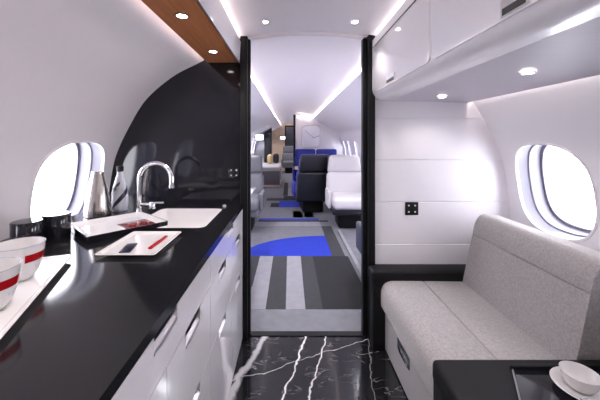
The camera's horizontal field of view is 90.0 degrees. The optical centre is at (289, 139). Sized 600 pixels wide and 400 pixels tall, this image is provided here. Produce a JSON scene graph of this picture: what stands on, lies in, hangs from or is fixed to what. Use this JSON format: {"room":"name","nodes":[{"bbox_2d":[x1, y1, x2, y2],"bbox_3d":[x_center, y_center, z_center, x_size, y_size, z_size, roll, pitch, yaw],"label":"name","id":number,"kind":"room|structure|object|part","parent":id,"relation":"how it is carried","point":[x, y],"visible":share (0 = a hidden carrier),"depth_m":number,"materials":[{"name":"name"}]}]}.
{"room":"aircraft cabin","nodes":[
{"label":"aircraft cabin","id":0,"kind":"room"},
{"bbox_2d":[0,0,238,240],"bbox_3d":[-0.684,0.270,0.275,1.008,2.020,3.350,0,0,0],"label":"wall","id":1,"kind":"structure","parent":0,"point":[71,70],"depth_m":1.25,"materials":[{"name":"white plastic"}]},
{"bbox_2d":[28,140,105,217],"bbox_3d":[-1.207,0.243,1.600,0.243,0.534,0.522,0,0,0],"label":"window","id":2,"kind":"structure","parent":1,"relation":"in","point":[90,154],"depth_m":1.81,"materials":[{"name":"white plastic"}]},
{"bbox_2d":[141,0,240,62],"bbox_3d":[-0.424,-0.557,0.282,0.223,0.135,3.325,0,0,0],"label":"upper cabinet","id":3,"kind":"object","parent":1,"relation":"attached to","point":[208,26],"visible":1,"depth_m":1.36,"materials":[{"name":"brown wood"}]},
{"bbox_2d":[175,13,188,18],"bbox_3d":[-0.436,-0.500,1.210,0.054,0.003,0.054,0,0,0],"label":"recessed light","id":4,"kind":"object","parent":3,"relation":"attached to","point":[178,15],"visible":1,"depth_m":1.21,"materials":[{"name":"white"}]},
{"bbox_2d":[0,203,242,399],"bbox_3d":[-0.740,0.424,0.850,0.876,0.028,2.199,0,0,0],"label":"countertop","id":5,"kind":"structure","parent":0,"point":[81,337],"depth_m":0.72,"materials":[{"name":"black stone"}]},
{"bbox_2d":[9,218,43,239],"bbox_3d":[-1.028,0.363,1.172,0.101,0.094,0.101,0,0,0],"label":"canister","id":6,"kind":"object","parent":5,"relation":"on","point":[29,227],"visible":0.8,"depth_m":1.14,"materials":[{"name":"paint"}]},
{"bbox_3d":[-1.028,0.321,1.172,0.101,0.012,0.101,0,0,0],"label":"lid","id":7,"kind":"part","parent":6,"relation":"part of","materials":[{"name":"black paint"}]},
{"bbox_2d":[0,255,70,339],"bbox_3d":[-0.750,0.401,0.743,0.220,0.018,0.540,0,0,-22],"label":"serving tray","id":8,"kind":"object","parent":5,"relation":"on","point":[27,291],"visible":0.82,"depth_m":0.79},
{"bbox_2d":[0,257,21,309],"bbox_3d":[-0.703,0.346,0.697,0.121,0.102,0.121,0,0,0],"label":"cup","id":9,"kind":"object","parent":8,"relation":"on","point":[10,267],"visible":1,"depth_m":0.70,"materials":[{"name":"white ceramic"}]},
{"bbox_2d":[0,236,45,281],"bbox_3d":[-0.775,0.346,0.858,0.121,0.102,0.121,0,0,0],"label":"cup","id":10,"kind":"object","parent":8,"relation":"on","point":[30,250],"visible":0.72,"depth_m":0.85,"materials":[{"name":"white ceramic"}]},
{"bbox_2d":[41,211,70,240],"bbox_3d":[-0.990,0.361,1.272,0.101,0.098,0.101,0,0,0],"label":"canister","id":11,"kind":"object","parent":5,"relation":"on","point":[56,225],"visible":0.94,"depth_m":1.24,"materials":[{"name":"paint"}]},
{"bbox_3d":[-0.990,0.317,1.272,0.101,0.012,0.101,0,0,0],"label":"lid","id":12,"kind":"part","parent":11,"relation":"part of","materials":[{"name":"black paint"}]},
{"bbox_2d":[84,171,110,217],"bbox_3d":[-1.045,0.290,1.630,0.127,0.240,0.127,0,0,0],"label":"carafe","id":13,"kind":"object","parent":5,"relation":"on","point":[97,204],"visible":1,"depth_m":1.59,"materials":[{"name":"silver metal"}]},
{"bbox_2d":[71,211,167,242],"bbox_3d":[-0.806,0.397,1.409,0.300,0.027,0.336,0,0,41],"label":"tray","id":14,"kind":"object","parent":5,"relation":"on","point":[92,230],"visible":0.79,"depth_m":1.38,"materials":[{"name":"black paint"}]},
{"bbox_2d":[117,219,154,228],"bbox_3d":[-0.728,0.399,1.424,0.120,0.005,0.130,0,0,41],"label":"case","id":15,"kind":"object","parent":14,"relation":"in","point":[142,222],"visible":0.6,"depth_m":1.42,"materials":[{"name":"red"}]},
{"bbox_2d":[111,166,128,212],"bbox_3d":[-0.980,0.280,1.730,0.090,0.260,0.090,0,0,0],"label":"glass bottle","id":16,"kind":"object","parent":5,"relation":"on","point":[118,168],"visible":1,"depth_m":1.72,"materials":[{"name":"white"}]},
{"bbox_2d":[111,181,128,208],"bbox_3d":[-0.980,0.315,1.730,0.090,0.158,0.090,0,0,0],"label":"print","id":17,"kind":"object","parent":16,"relation":"attached to","point":[124,192],"depth_m":1.71},
{"bbox_2d":[95,231,180,254],"bbox_3d":[-0.573,0.403,1.168,0.212,0.015,0.266,0,0,0],"label":"rectangular plate","id":18,"kind":"object","parent":5,"relation":"on","point":[145,239],"visible":0.98,"depth_m":1.17,"materials":[{"name":"white ceramic"}]},
{"bbox_2d":[119,243,137,252],"bbox_3d":[-0.600,0.401,1.115,0.038,0.004,0.090,0,0,-11],"label":"packet","id":19,"kind":"object","parent":18,"relation":"on","point":[129,247],"visible":1,"depth_m":1.10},
{"bbox_2d":[148,235,167,248],"bbox_3d":[-0.515,0.399,1.175,0.013,0.007,0.140,0,0,2],"label":"stick","id":20,"kind":"object","parent":18,"relation":"on","point":[165,236],"visible":1,"depth_m":1.16,"materials":[{"name":"plastic"}]},
{"bbox_2d":[136,161,174,211],"bbox_3d":[-0.756,0.263,1.682,0.220,0.294,0.046,0,0,0],"label":"tap","id":21,"kind":"object","parent":5,"relation":"on","point":[152,204],"visible":0.95,"depth_m":1.67,"materials":[{"name":"silver metal"}]},
{"bbox_2d":[152,209,221,227],"bbox_3d":[-0.585,0.489,1.605,0.394,0.153,0.434,0,0,0],"label":"sink","id":22,"kind":"object","parent":5,"relation":"in","point":[176,218],"visible":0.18,"depth_m":1.80,"materials":[{"name":"white ceramic"}]},
{"bbox_2d":[251,78,280,154],"bbox_3d":[-0.776,0.315,7.275,0.824,1.930,10.650,0,0,0],"label":"wall","id":23,"kind":"structure","parent":0,"point":[263,118],"depth_m":5.91,"materials":[{"name":"white plastic"}]},
{"bbox_2d":[254,134,263,140],"bbox_3d":[-0.897,-0.077,8.665,0.305,0.205,0.134,0,0,0],"label":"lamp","id":24,"kind":"object","parent":23,"relation":"attached to","point":[258,137],"visible":0.96,"depth_m":8.60,"materials":[{"name":"white"}]},
{"bbox_2d":[256,132,263,155],"bbox_3d":[-0.993,0.105,9.928,0.294,0.850,0.037,0,0,0],"label":"curtain","id":25,"kind":"object","parent":23,"relation":"hanging from","point":[259,144],"visible":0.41,"depth_m":9.92,"materials":[{"name":"white fabric"}]},
{"bbox_2d":[272,123,292,170],"bbox_3d":[0.100,0.230,12.420,3.200,2.100,0.040,0,0,0],"label":"wall","id":26,"kind":"structure","parent":0,"point":[277,144],"depth_m":12.40,"materials":[{"name":"brown wood"}]},
{"bbox_2d":[285,125,292,145],"bbox_3d":[0.005,0.340,12.420,0.430,1.880,0.080,0,0,0],"label":"trim","id":27,"kind":"structure","parent":26,"relation":"attached to","point":[285,125],"depth_m":12.38,"materials":[{"name":"brown wood"}]},
{"bbox_2d":[286,127,292,145],"bbox_3d":[0.125,0.230,12.915,3.250,2.100,0.030,0,0,0],"label":"wall","id":28,"kind":"structure","parent":0,"point":[289,130],"depth_m":12.90,"materials":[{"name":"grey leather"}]},
{"bbox_2d":[109,38,508,263],"bbox_3d":[0.125,0.230,1.967,2.650,2.100,0.046,0,0,0],"label":"wall","id":29,"kind":"structure","parent":0,"point":[443,157],"depth_m":1.95,"materials":[{"name":"white plastic"}]},
{"bbox_2d":[229,167,238,177],"bbox_3d":[-0.364,0.212,1.946,0.070,0.070,0.008,0,0,0],"label":"power socket","id":30,"kind":"object","parent":29,"relation":"attached to","point":[233,171],"visible":1,"depth_m":1.94,"materials":[{"name":"black paint"}]},
{"bbox_2d":[240,36,250,339],"bbox_3d":[-0.289,0.307,1.962,0.058,1.945,0.095,0,0,0],"label":"trim","id":31,"kind":"structure","parent":29,"relation":"attached to","point":[245,50],"depth_m":1.92,"materials":[{"name":"black metal"}]},
{"bbox_2d":[250,331,362,335],"bbox_3d":[0.115,1.282,1.978,0.780,0.016,0.045,0,0,0],"label":"trim","id":32,"kind":"structure","parent":29,"relation":"attached to","point":[253,333],"depth_m":1.98,"materials":[{"name":"black metal"}]},
{"bbox_2d":[248,32,366,40],"bbox_3d":[0.115,-0.730,1.965,0.890,0.180,0.030,0,0,0],"label":"trim","id":33,"kind":"structure","parent":29,"relation":"attached to","point":[281,34],"depth_m":1.95,"materials":[{"name":"white plastic"}]},
{"bbox_2d":[405,202,417,214],"bbox_3d":[0.790,0.445,1.946,0.085,0.085,0.008,0,0,0],"label":"power socket","id":34,"kind":"object","parent":29,"relation":"attached to","point":[411,208],"visible":1,"depth_m":1.94,"materials":[{"name":"black plastic"}]},
{"bbox_2d":[221,0,405,124],"bbox_3d":[0.120,-0.660,5.600,1.054,0.090,14.000,0,0,0],"label":"ceiling","id":35,"kind":"structure","parent":0,"point":[293,74],"depth_m":2.16,"materials":[{"name":"white plastic"}]},
{"bbox_2d":[228,336,407,399],"bbox_3d":[0.100,1.290,0.282,3.000,0.020,3.365,0,0,0],"label":"floor","id":36,"kind":"structure","parent":0,"point":[267,367],"depth_m":1.67,"materials":[{"name":"black stone"}]},
{"bbox_2d":[149,368,165,399],"bbox_3d":[-0.610,0.919,0.531,0.620,0.722,0.403,0,0,0],"label":"base cabinet","id":37,"kind":"object","parent":36,"relation":"on","point":[159,393],"visible":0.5,"depth_m":0.70,"materials":[{"name":"white laminate"}]},
{"bbox_2d":[111,257,209,399],"bbox_3d":[-0.313,0.497,0.734,0.024,0.114,0.808,0,0,0],"label":"drawer","id":38,"kind":"object","parent":37,"relation":"attached to","point":[143,378],"visible":0.81,"depth_m":0.72,"materials":[{"name":"white laminate"}]},
{"bbox_2d":[166,288,209,399],"bbox_3d":[-0.610,0.919,0.938,0.620,0.722,0.401,0,0,0],"label":"base cabinet","id":39,"kind":"object","parent":36,"relation":"on","point":[188,369],"visible":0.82,"depth_m":0.95,"materials":[{"name":"white laminate"}]},
{"bbox_3d":[-0.310,1.034,0.938,0.017,0.451,0.401,0,0,0],"label":"drawer","id":40,"kind":"part","parent":39,"relation":"part of","materials":[{"name":"white laminate"}]},
{"bbox_2d":[210,249,230,399],"bbox_3d":[-0.610,0.919,1.343,0.620,0.722,0.402,0,0,0],"label":"base cabinet","id":41,"kind":"object","parent":36,"relation":"on","point":[220,288],"visible":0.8,"depth_m":1.32,"materials":[{"name":"white laminate"}]},
{"bbox_3d":[-0.310,1.034,1.343,0.017,0.451,0.402,0,0,0],"label":"drawer","id":42,"kind":"part","parent":41,"relation":"part of","materials":[{"name":"white laminate"}]},
{"bbox_3d":[-0.310,0.681,1.343,0.017,0.247,0.402,0,0,0],"label":"drawer","id":43,"kind":"part","parent":41,"relation":"part of","materials":[{"name":"white laminate"}]},
{"bbox_2d":[210,209,242,285],"bbox_3d":[-0.313,0.497,1.528,0.024,0.114,0.771,0,0,0],"label":"drawer","id":44,"kind":"object","parent":41,"relation":"attached to","point":[221,251],"visible":0.79,"depth_m":1.38,"materials":[{"name":"white paint"}]},
{"bbox_2d":[231,228,242,383],"bbox_3d":[-0.610,0.919,1.730,0.620,0.722,0.365,0,0,0],"label":"base cabinet","id":45,"kind":"object","parent":36,"relation":"on","point":[237,247],"visible":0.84,"depth_m":1.69,"materials":[{"name":"white laminate"}]},
{"bbox_3d":[-0.310,0.681,1.730,0.017,0.247,0.365,0,0,0],"label":"drawer","id":46,"kind":"part","parent":45,"relation":"part of","materials":[{"name":"white paint"}]},
{"bbox_2d":[368,264,465,348],"bbox_3d":[0.938,1.039,1.883,0.875,0.482,0.118,0,0,0],"label":"console","id":47,"kind":"object","parent":36,"relation":"on","point":[379,274],"visible":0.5,"depth_m":1.83,"materials":[{"name":"black leather"}]},
{"bbox_2d":[381,214,599,399],"bbox_3d":[0.943,0.860,1.466,0.780,0.820,0.716,0,0,0],"label":"seat","id":48,"kind":"object","parent":36,"relation":"on","point":[525,292],"visible":0.91,"depth_m":1.36,"materials":[{"name":"fabric"}]},
{"bbox_3d":[0.573,1.097,1.514,0.006,0.034,0.123,0,0,0],"label":"pull handle","id":49,"kind":"part","parent":48,"relation":"part of","materials":[{"name":"silver metal"}]},
{"bbox_3d":[0.874,1.144,1.466,0.592,0.252,0.716,0,0,0],"label":"panel","id":50,"kind":"part","parent":48,"relation":"part of","materials":[{"name":"white plastic"}]},
{"bbox_2d":[381,281,557,398],"bbox_3d":[0.857,0.937,1.466,0.607,0.161,0.716,0,0,0],"label":"seat cushion","id":51,"kind":"object","parent":48,"relation":"on","point":[432,320],"depth_m":1.39,"materials":[{"name":"fabric"}]},
{"bbox_2d":[463,214,599,359],"bbox_3d":[1.190,0.665,1.466,0.286,0.430,0.716,0,0,0],"label":"cushion","id":52,"kind":"object","parent":48,"relation":"on","point":[546,286],"depth_m":1.32,"materials":[{"name":"fabric"}]},
{"bbox_2d":[433,360,599,399],"bbox_3d":[0.947,0.860,0.721,0.857,0.840,0.771,0,0,0],"label":"console","id":53,"kind":"object","parent":36,"relation":"on","point":[452,379],"visible":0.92,"depth_m":1.02,"materials":[{"name":"black leather"}]},
{"bbox_2d":[510,365,599,399],"bbox_3d":[0.915,0.791,0.868,0.680,0.018,0.356,0,0,0],"label":"tray","id":54,"kind":"object","parent":53,"relation":"on","point":[532,382],"visible":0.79,"depth_m":0.98,"materials":[{"name":"black paint"}]},
{"bbox_3d":[0.674,0.793,0.866,0.006,0.006,0.395,0,0,29],"label":"edge trim","id":55,"kind":"part","parent":54,"relation":"part of","materials":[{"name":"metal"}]},
{"bbox_2d":[549,366,599,399],"bbox_3d":[0.925,0.783,0.945,0.163,0.019,0.163,0,0,0],"label":"saucer","id":56,"kind":"object","parent":54,"relation":"on","point":[555,374],"visible":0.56,"depth_m":0.95,"materials":[{"name":"white ceramic"}]},
{"bbox_2d":[559,361,599,394],"bbox_3d":[0.922,0.762,0.952,0.103,0.050,0.101,0,0,42],"label":"coffee cup","id":57,"kind":"object","parent":56,"relation":"on","point":[579,377],"visible":1,"depth_m":0.96,"materials":[{"name":"white ceramic"}]},
{"bbox_2d":[295,113,344,154],"bbox_3d":[0.945,0.230,7.720,1.610,2.100,0.040,0,0,0],"label":"wall partition","id":58,"kind":"structure","parent":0,"point":[330,138],"depth_m":7.70,"materials":[{"name":"white plastic"}]},
{"bbox_2d":[293,115,294,166],"bbox_3d":[0.113,0.315,7.715,0.055,1.930,0.090,0,0,0],"label":"trim","id":59,"kind":"structure","parent":58,"relation":"attached to","point":[293,115],"depth_m":7.67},
{"bbox_2d":[301,125,320,147],"bbox_3d":[0.540,-0.095,7.683,0.510,0.600,0.033,0,0,0],"label":"wall clock","id":60,"kind":"object","parent":58,"relation":"attached to","point":[310,134],"visible":1,"depth_m":7.68,"materials":[{"name":"white plastic"}]},
{"bbox_2d":[314,72,508,201],"bbox_3d":[1.016,0.315,7.275,0.824,1.930,10.650,0,0,0],"label":"wall","id":61,"kind":"structure","parent":0,"point":[342,114],"depth_m":4.99,"materials":[{"name":"white plastic"}]},
{"bbox_2d":[322,71,360,108],"bbox_3d":[0.628,-0.611,4.870,0.004,0.012,5.640,0,0,0],"label":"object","id":62,"kind":"structure","parent":61,"relation":"attached to","point":[360,71],"depth_m":3.58,"materials":[{"name":"white plastic"}]},
{"bbox_2d":[343,141,347,154],"bbox_3d":[1.449,0.209,7.500,0.230,0.437,0.314,0,0,0],"label":"window","id":63,"kind":"structure","parent":61,"relation":"in","point":[345,146],"depth_m":7.64,"materials":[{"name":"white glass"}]},
{"bbox_2d":[347,141,351,154],"bbox_3d":[1.449,0.209,6.940,0.230,0.437,0.314,0,0,0],"label":"window","id":64,"kind":"structure","parent":61,"relation":"in","point":[349,145],"depth_m":7.08,"materials":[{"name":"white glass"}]},
{"bbox_2d":[354,141,359,158],"bbox_3d":[1.449,0.209,6.220,0.230,0.437,0.314,0,0,0],"label":"window","id":65,"kind":"structure","parent":61,"relation":"in","point":[355,143],"depth_m":6.36,"materials":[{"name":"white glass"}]},
{"bbox_2d":[473,75,599,251],"bbox_3d":[0.924,0.270,0.275,1.008,2.020,3.350,0,0,0],"label":"wall","id":66,"kind":"structure","parent":0,"point":[566,115],"depth_m":1.46,"materials":[{"name":"white plastic"}]},
{"bbox_2d":[361,35,374,339],"bbox_3d":[0.509,0.302,1.962,0.071,1.955,0.095,0,0,0],"label":"trim","id":67,"kind":"structure","parent":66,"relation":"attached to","point":[367,96],"depth_m":1.94,"materials":[{"name":"black metal"}]},
{"bbox_2d":[372,0,599,101],"bbox_3d":[0.839,-0.439,0.282,0.638,0.391,3.325,0,0,0],"label":"bin","id":68,"kind":"object","parent":66,"relation":"attached to","point":[428,50],"visible":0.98,"depth_m":1.02,"materials":[{"name":"white paint"}]},
{"bbox_3d":[0.527,-0.435,1.512,0.005,0.280,0.775,0,0,0],"label":"bin door","id":69,"kind":"part","parent":68,"relation":"part of","materials":[{"name":"white paint"}]},
{"bbox_3d":[0.527,-0.435,0.730,0.005,0.280,0.770,0,0,0],"label":"bin door","id":70,"kind":"part","parent":68,"relation":"part of","materials":[{"name":"white paint"}]},
{"bbox_2d":[520,71,535,74],"bbox_3d":[0.862,-0.242,1.087,0.046,0.003,0.046,0,0,0],"label":"recessed light","id":71,"kind":"object","parent":68,"relation":"attached to","point":[529,72],"visible":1,"depth_m":1.09,"materials":[{"name":"white"}]},
{"bbox_2d":[514,143,598,241],"bbox_3d":[1.451,0.259,1.615,0.237,0.533,0.491,0,0,0],"label":"window","id":72,"kind":"structure","parent":66,"relation":"in","point":[529,158],"depth_m":1.80,"materials":[{"name":"white plastic"}]},
{"bbox_3d":[0.100,1.298,7.283,3.000,0.024,10.635,0,0,0],"label":"floor","id":73,"kind":"structure","parent":0,"visible":0},
{"bbox_2d":[251,171,360,330],"bbox_3d":[0.120,1.284,7.150,2.100,0.008,10.300,0,0,0],"label":"carpet","id":74,"kind":"object","parent":73,"relation":"on","point":[304,277],"visible":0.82,"depth_m":2.96,"materials":[{"name":"grey carpet"}]},
{"bbox_2d":[251,155,264,230],"bbox_3d":[-0.700,0.760,4.410,0.636,1.041,0.799,0,0,0],"label":"armchair","id":75,"kind":"object","parent":74,"relation":"on","point":[257,178],"visible":0.42,"depth_m":4.52,"materials":[{"name":"grey leather"}]},
{"bbox_2d":[251,194,258,211],"bbox_3d":[-0.700,0.895,4.320,0.530,0.170,0.620,0,0,0],"label":"seat cushion","id":76,"kind":"object","parent":75,"relation":"on","point":[254,197],"depth_m":4.05,"materials":[{"name":"grey leather"}]},
{"bbox_3d":[-0.700,0.729,4.600,0.602,0.448,0.207,0,0,0],"label":"backrest","id":77,"kind":"part","parent":75,"relation":"part of","materials":[{"name":"grey leather"}]},
{"bbox_3d":[-0.408,0.875,4.390,0.052,0.250,0.360,0,0,0],"label":"armrest","id":78,"kind":"part","parent":75,"relation":"part of","materials":[{"name":"grey leather"}]},
{"bbox_2d":[264,128,271,162],"bbox_3d":[-0.720,0.435,9.890,0.240,1.690,0.210,0,0,0],"label":"tall cabinet","id":79,"kind":"object","parent":74,"relation":"on","point":[268,134],"visible":0.55,"depth_m":9.79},
{"bbox_3d":[-0.720,0.480,9.793,0.220,1.400,0.015,0,0,0],"label":"cabinet door","id":80,"kind":"part","parent":79,"relation":"part of","materials":[{"name":"black wood"}]},
{"bbox_2d":[262,163,281,186],"bbox_3d":[-0.698,1.008,8.975,0.845,0.545,1.570,0,0,0],"label":"divan","id":81,"kind":"object","parent":74,"relation":"on","point":[271,173],"visible":0.52,"depth_m":8.20,"materials":[{"name":"grey fabric"}]},
{"bbox_2d":[267,154,272,163],"bbox_3d":[-0.620,0.580,9.300,0.140,0.280,0.400,0,0,0],"label":"pillow","id":82,"kind":"object","parent":81,"relation":"on","point":[269,157],"visible":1,"depth_m":9.11,"materials":[{"name":"fabric"}]},
{"bbox_3d":[-0.700,0.795,8.980,0.840,0.120,1.560,0,0,0],"label":"mattress","id":83,"kind":"part","parent":81,"relation":"part of","materials":[{"name":"white fabric"}]},
{"bbox_2d":[273,153,278,162],"bbox_3d":[-0.440,0.580,9.550,0.180,0.300,0.400,0,0,0],"label":"pillow","id":84,"kind":"object","parent":81,"relation":"on","point":[276,155],"visible":1,"depth_m":9.36,"materials":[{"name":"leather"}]},
{"bbox_2d":[281,146,292,172],"bbox_3d":[-0.020,0.760,11.760,0.636,1.041,0.799,0,0,0],"label":"armchair","id":85,"kind":"object","parent":74,"relation":"on","point":[287,156],"visible":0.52,"depth_m":11.86,"materials":[{"name":"grey fabric"}]},
{"bbox_3d":[-0.020,0.729,11.950,0.602,0.448,0.207,0,0,0],"label":"backrest","id":86,"kind":"part","parent":85,"relation":"part of","materials":[{"name":"grey fabric"}]},
{"bbox_2d":[283,160,292,165],"bbox_3d":[-0.020,0.895,11.670,0.530,0.170,0.620,0,0,0],"label":"seat cushion","id":87,"kind":"object","parent":85,"relation":"on","point":[285,162],"depth_m":11.37,"materials":[{"name":"grey leather"}]},
{"bbox_2d":[292,154,328,212],"bbox_3d":[0.393,0.760,5.416,0.687,1.041,0.863,0,0,-7],"label":"armchair","id":88,"kind":"object","parent":74,"relation":"on","point":[308,189],"visible":0.7,"depth_m":5.07,"materials":[{"name":"grey leather"}]},
{"bbox_3d":[0.077,0.875,5.399,0.056,0.250,0.389,0,0,-7],"label":"armrest","id":89,"kind":"part","parent":88,"relation":"part of","materials":[{"name":"blue leather"}]},
{"bbox_2d":[292,149,336,181],"bbox_3d":[0.667,0.748,6.875,1.225,1.065,0.650,0,0,0],"label":"seat","id":90,"kind":"object","parent":74,"relation":"on","point":[298,152],"visible":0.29,"depth_m":7.03,"materials":[{"name":"blue leather"}]},
{"bbox_3d":[0.085,0.870,6.875,0.060,0.460,0.650,0,0,0],"label":"armrest","id":91,"kind":"part","parent":90,"relation":"part of","materials":[{"name":"blue leather"}]},
{"bbox_3d":[0.360,0.640,7.120,0.500,0.500,0.160,0,0,0],"label":"backrest","id":92,"kind":"part","parent":90,"relation":"part of","materials":[{"name":"blue leather"}]},
{"bbox_2d":[325,155,360,227],"bbox_3d":[0.870,0.760,4.560,0.636,1.041,0.799,0,0,0],"label":"armchair","id":93,"kind":"object","parent":74,"relation":"on","point":[343,177],"visible":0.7,"depth_m":4.67,"materials":[{"name":"grey leather"}]},
{"bbox_3d":[0.578,0.875,4.540,0.052,0.250,0.360,0,0,0],"label":"armrest","id":94,"kind":"part","parent":93,"relation":"part of","materials":[{"name":"white leather"}]},
{"bbox_3d":[0.870,0.729,4.750,0.602,0.448,0.207,0,0,0],"label":"backrest","id":95,"kind":"part","parent":93,"relation":"part of","materials":[{"name":"white leather"}]},
{"bbox_2d":[331,192,360,209],"bbox_3d":[0.870,0.895,4.470,0.530,0.170,0.620,0,0,0],"label":"seat cushion","id":96,"kind":"object","parent":93,"relation":"on","point":[339,200],"depth_m":4.18,"materials":[{"name":"white leather"}]},
{"bbox_2d":[337,229,360,275],"bbox_3d":[0.680,1.265,3.100,0.040,0.030,2.200,0,0,0],"label":"ledge","id":97,"kind":"object","parent":74,"relation":"on","point":[357,265],"visible":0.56,"depth_m":3.33,"materials":[{"name":"plastic"}]},
{"bbox_2d":[356,221,360,253],"bbox_3d":[0.930,0.760,2.600,0.636,1.041,0.799,0,0,0],"label":"armchair","id":98,"kind":"object","parent":74,"relation":"on","point":[358,223],"visible":0.12,"depth_m":2.68,"materials":[{"name":"grey leather"}]}
]}

